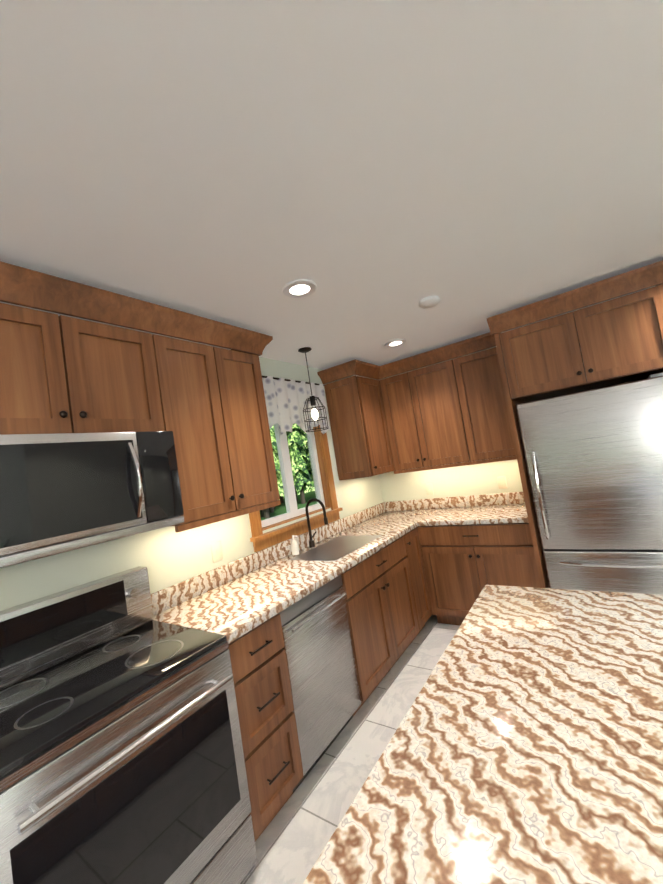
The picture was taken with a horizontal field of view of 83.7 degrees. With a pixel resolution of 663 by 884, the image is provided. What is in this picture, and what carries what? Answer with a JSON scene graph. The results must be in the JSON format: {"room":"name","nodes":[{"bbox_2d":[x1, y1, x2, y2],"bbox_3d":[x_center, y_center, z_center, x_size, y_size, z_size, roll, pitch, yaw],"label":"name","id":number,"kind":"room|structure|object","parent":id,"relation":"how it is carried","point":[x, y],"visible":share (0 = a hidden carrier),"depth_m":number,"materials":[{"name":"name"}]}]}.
{"room":"kitchen","nodes":[
{"label":"kitchen","id":0,"kind":"room"},
{"bbox_2d":[0,357,382,610],"bbox_3d":[-2.049,0.681,0.461,0.150,2.440,9.300,-11,-4,34],"label":"wall","id":1,"kind":"structure","parent":0,"point":[168,556],"depth_m":2.02,"materials":[{"name":"white paint"}]},
{"bbox_2d":[0,265,95,433],"bbox_3d":[-1.269,-0.287,1.406,0.348,0.592,0.442,-11,-4,34],"label":"upper cabinet","id":2,"kind":"object","parent":1,"relation":"attached to","point":[46,386],"depth_m":1.38,"materials":[{"name":"brown wood"}]},
{"bbox_2d":[0,431,184,567],"bbox_3d":[-1.051,0.201,1.476,0.469,0.420,0.750,-11,-4,34],"label":"microwave","id":3,"kind":"object","parent":2,"relation":"attached to","point":[62,492],"visible":1,"depth_m":1.35,"materials":[{"name":"silver metal"}]},
{"bbox_2d":[80,289,171,432],"bbox_3d":[-1.090,-0.301,1.669,0.348,0.592,0.442,-11,-4,34],"label":"upper cabinet","id":4,"kind":"object","parent":1,"relation":"attached to","point":[124,369],"depth_m":1.63,"materials":[{"name":"brown wood"}]},
{"bbox_2d":[152,305,247,528],"bbox_3d":[-0.833,-0.101,1.984,0.348,1.032,0.474,-11,-4,34],"label":"upper cabinet","id":5,"kind":"object","parent":1,"relation":"attached to","point":[206,404],"depth_m":1.92,"materials":[{"name":"brown wood"}]},
{"bbox_2d":[211,540,222,562],"bbox_3d":[-0.700,0.670,2.266,0.009,0.115,0.075,-11,-4,34],"label":"switch plate","id":6,"kind":"object","parent":1,"relation":"attached to","point":[217,552],"depth_m":2.26,"materials":[{"name":"beige plastic"}]},
{"bbox_2d":[224,325,279,508],"bbox_3d":[-0.653,-0.115,2.247,0.348,1.032,0.412,-11,-4,34],"label":"upper cabinet","id":7,"kind":"object","parent":1,"relation":"attached to","point":[260,477],"depth_m":2.21,"materials":[{"name":"brown wood"}]},
{"bbox_2d":[151,504,386,615],"bbox_3d":[-0.597,0.808,2.358,0.022,0.105,4.236,-11,-4,34],"label":"backsplash","id":8,"kind":"structure","parent":1,"relation":"attached to","point":[166,598],"depth_m":2.38,"materials":[{"name":"beige stone"}]},
{"bbox_2d":[260,423,324,526],"bbox_3d":[-0.385,0.114,3.010,0.040,0.994,0.844,-11,-4,34],"label":"window","id":9,"kind":"structure","parent":1,"relation":"in","point":[292,509],"depth_m":2.99,"materials":[{"name":"white paint"}]},
{"bbox_2d":[262,376,329,433],"bbox_3d":[-0.346,-0.279,2.963,0.039,0.467,1.100,-11,-4,34],"label":"curtain valance","id":10,"kind":"object","parent":1,"relation":"attached to","point":[285,400],"visible":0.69,"depth_m":3.01,"materials":[{"name":"white fabric"}]},
{"bbox_2d":[249,425,342,551],"bbox_3d":[-0.346,0.124,2.984,0.150,1.225,1.080,-11,-4,34],"label":"trim","id":11,"kind":"structure","parent":1,"relation":"attached to","point":[259,539],"depth_m":2.99,"materials":[{"name":"brown wood"}]},
{"bbox_2d":[320,361,391,479],"bbox_3d":[0.267,-0.185,3.593,0.349,1.032,0.488,-11,-4,34],"label":"upper cabinet","id":12,"kind":"object","parent":1,"relation":"attached to","point":[356,414],"depth_m":3.42,"materials":[{"name":"brown wood"}]},
{"bbox_2d":[0,0,662,376],"bbox_3d":[1.502,-1.200,-0.245,7.300,0.100,12.300,-11,-4,34],"label":"ceiling","id":13,"kind":"structure","parent":0,"point":[376,171],"depth_m":1.09,"materials":[{"name":"white paint"}]},
{"bbox_2d":[282,279,316,297],"bbox_3d":[-0.160,-0.769,1.859,0.174,0.010,0.174,-10,-3,25],"label":"recessed light","id":14,"kind":"object","parent":13,"relation":"in","point":[299,288],"depth_m":1.85,"materials":[{"name":"white paint"}]},
{"bbox_2d":[298,347,328,431],"bbox_3d":[-0.156,-0.401,2.827,0.176,0.632,0.176,-11,-4,34],"label":"light","id":15,"kind":"object","parent":13,"relation":"hanging from","point":[314,412],"visible":0.98,"depth_m":2.81,"materials":[{"name":"black metal"}]},
{"bbox_2d":[385,339,405,346],"bbox_3d":[0.525,-0.812,3.037,0.174,0.010,0.174,-10,-3,25],"label":"recessed light","id":16,"kind":"object","parent":13,"relation":"in","point":[397,342],"depth_m":3.02,"materials":[{"name":"white paint"}]},
{"bbox_2d":[419,296,439,308],"bbox_3d":[0.600,-0.854,2.268,0.128,0.033,0.128,-12,-4,43],"label":"smoke detector","id":17,"kind":"object","parent":13,"relation":"in","point":[430,301],"depth_m":2.23,"materials":[{"name":"white paint"}]},
{"bbox_2d":[242,615,459,883],"bbox_3d":[1.894,1.305,-0.382,7.300,0.100,12.300,-11,-4,34],"label":"floor","id":18,"kind":"structure","parent":0,"point":[292,840],"depth_m":1.86,"materials":[{"name":"tile"}]},
{"bbox_2d":[0,566,256,883],"bbox_3d":[-0.808,1.170,1.324,0.698,1.185,0.756,-11,-4,34],"label":"range","id":19,"kind":"object","parent":18,"relation":"on","point":[122,761],"visible":1,"depth_m":1.24,"materials":[{"name":"silver metal"}]},
{"bbox_2d":[226,612,306,841],"bbox_3d":[-0.521,1.306,1.799,0.618,0.880,0.329,-11,-4,34],"label":"base cabinet","id":20,"kind":"object","parent":18,"relation":"on","point":[275,757],"depth_m":1.64,"materials":[{"name":"brown wood"}]},
{"bbox_2d":[153,508,438,643],"bbox_3d":[0.094,0.836,2.805,0.631,0.116,2.723,-11,-4,34],"label":"countertop","id":21,"kind":"structure","parent":20,"relation":"on","point":[234,609],"depth_m":2.13,"materials":[{"name":"beige stone"}]},
{"bbox_2d":[290,498,327,554],"bbox_3d":[-0.159,0.625,2.797,0.214,0.376,0.308,-11,-4,34],"label":"faucet","id":22,"kind":"object","parent":21,"relation":"on","point":[294,545],"visible":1,"depth_m":2.82,"materials":[{"name":"black metal"}]},
{"bbox_2d":[287,572,370,774],"bbox_3d":[-0.253,1.285,2.190,0.618,0.880,0.620,-11,-4,34],"label":"dishwasher","id":23,"kind":"object","parent":18,"relation":"on","point":[323,633],"depth_m":2.01,"materials":[{"name":"silver metal"}]},
{"bbox_2d":[351,536,418,693],"bbox_3d":[0.163,1.254,2.799,0.618,0.880,0.984,-11,-4,34],"label":"base cabinet","id":24,"kind":"object","parent":18,"relation":"on","point":[382,586],"depth_m":2.57,"materials":[{"name":"brown wood"}]},
{"bbox_2d":[403,524,438,632],"bbox_3d":[0.502,1.225,3.243,0.678,0.880,0.382,-11,-4,34],"label":"base cabinet","id":25,"kind":"object","parent":18,"relation":"on","point":[414,548],"depth_m":3.15,"materials":[{"name":"brown wood"}]},
{"bbox_2d":[423,520,540,625],"bbox_3d":[1.335,1.093,3.210,0.916,0.880,0.678,-11,-4,34],"label":"base cabinet","id":26,"kind":"object","parent":18,"relation":"on","point":[462,559],"depth_m":3.00,"materials":[{"name":"brown wood"}]},
{"bbox_2d":[419,504,527,523],"bbox_3d":[1.291,0.634,3.245,0.881,0.040,0.631,-11,-4,34],"label":"countertop","id":27,"kind":"structure","parent":26,"relation":"on","point":[486,513],"depth_m":3.15,"materials":[{"name":"beige stone"}]},
{"bbox_2d":[303,585,662,883],"bbox_3d":[0.693,1.038,0.746,0.933,0.921,1.450,-11,-4,34],"label":"kitchen island","id":28,"kind":"object","parent":18,"relation":"on","point":[524,745],"visible":1,"depth_m":0.72,"materials":[{"name":"beige stone"}]},
{"bbox_2d":[486,260,662,587],"bbox_3d":[1.971,0.191,2.642,1.074,2.402,0.820,-11,-4,34],"label":"tall cabinet","id":29,"kind":"object","parent":18,"relation":"on","point":[615,341],"visible":1,"depth_m":2.44,"materials":[{"name":"brown wood"}]},
{"bbox_2d":[516,373,662,594],"bbox_3d":[2.006,0.502,2.653,0.890,1.778,0.738,-11,-4,34],"label":"refrigerator","id":30,"kind":"object","parent":18,"relation":"on","point":[594,460],"visible":0.85,"depth_m":2.44,"materials":[{"name":"silver metal"}]},
{"bbox_2d":[365,347,522,501],"bbox_3d":[1.613,0.273,3.484,2.520,2.440,0.150,-11,-4,34],"label":"wall","id":31,"kind":"structure","parent":0,"point":[474,479],"depth_m":3.68,"materials":[{"name":"white paint"}]},
{"bbox_2d":[376,369,431,472],"bbox_3d":[0.770,-0.201,3.704,0.392,0.920,0.389,-11,-4,34],"label":"upper cabinet","id":32,"kind":"object","parent":31,"relation":"attached to","point":[403,423],"depth_m":3.58,"materials":[{"name":"brown wood"}]},
{"bbox_2d":[425,483,433,494],"bbox_3d":[1.007,0.487,3.811,0.075,0.115,0.009,-11,-4,34],"label":"switch plate","id":33,"kind":"object","parent":31,"relation":"attached to","point":[429,489],"depth_m":3.81,"materials":[{"name":"beige plastic"}]},
{"bbox_2d":[416,361,459,468],"bbox_3d":[1.064,-0.257,3.525,0.553,0.920,0.348,-11,-4,34],"label":"upper cabinet","id":34,"kind":"object","parent":31,"relation":"attached to","point":[431,383],"depth_m":3.39,"materials":[{"name":"brown wood"}]},
{"bbox_2d":[383,492,524,511],"bbox_3d":[1.204,0.597,3.671,1.490,0.105,0.022,-11,-4,34],"label":"backsplash","id":35,"kind":"structure","parent":31,"relation":"attached to","point":[512,497],"depth_m":3.63,"materials":[{"name":"beige stone"}]},
{"bbox_2d":[444,345,516,464],"bbox_3d":[1.387,-0.320,3.301,0.488,0.920,0.348,-11,-4,34],"label":"upper cabinet","id":36,"kind":"object","parent":31,"relation":"attached to","point":[480,414],"depth_m":3.18,"materials":[{"name":"brown wood"}]},
{"bbox_2d":[497,476,506,488],"bbox_3d":[1.575,0.377,3.417,0.075,0.115,0.009,-11,-4,34],"label":"switch plate","id":37,"kind":"object","parent":31,"relation":"attached to","point":[502,484],"depth_m":3.42,"materials":[{"name":"beige plastic"}]},
{"label":"outside","id":38,"kind":"structure","parent":0,"visible":0},
{"bbox_2d":[260,491,316,519],"bbox_3d":[-7.574,4.376,12.916,15.700,0.001,125.000,-11,-4,34],"label":"ground","id":39,"kind":"structure","parent":38,"point":[279,510],"depth_m":24.52,"materials":[{"name":"green plant"}]},
{"bbox_2d":[260,424,313,518],"bbox_3d":[-12.706,-4.790,12.686,12.300,19.646,62.910,-11,-4,34],"label":"trees","id":40,"kind":"object","parent":39,"relation":"on","point":[300,461],"depth_m":24.36,"materials":[{"name":"green plant"}]},
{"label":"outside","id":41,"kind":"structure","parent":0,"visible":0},
{"bbox_2d":[279,433,314,499],"bbox_3d":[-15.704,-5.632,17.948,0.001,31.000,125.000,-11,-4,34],"label":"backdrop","id":42,"kind":"structure","parent":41,"point":[308,489],"depth_m":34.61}
]}

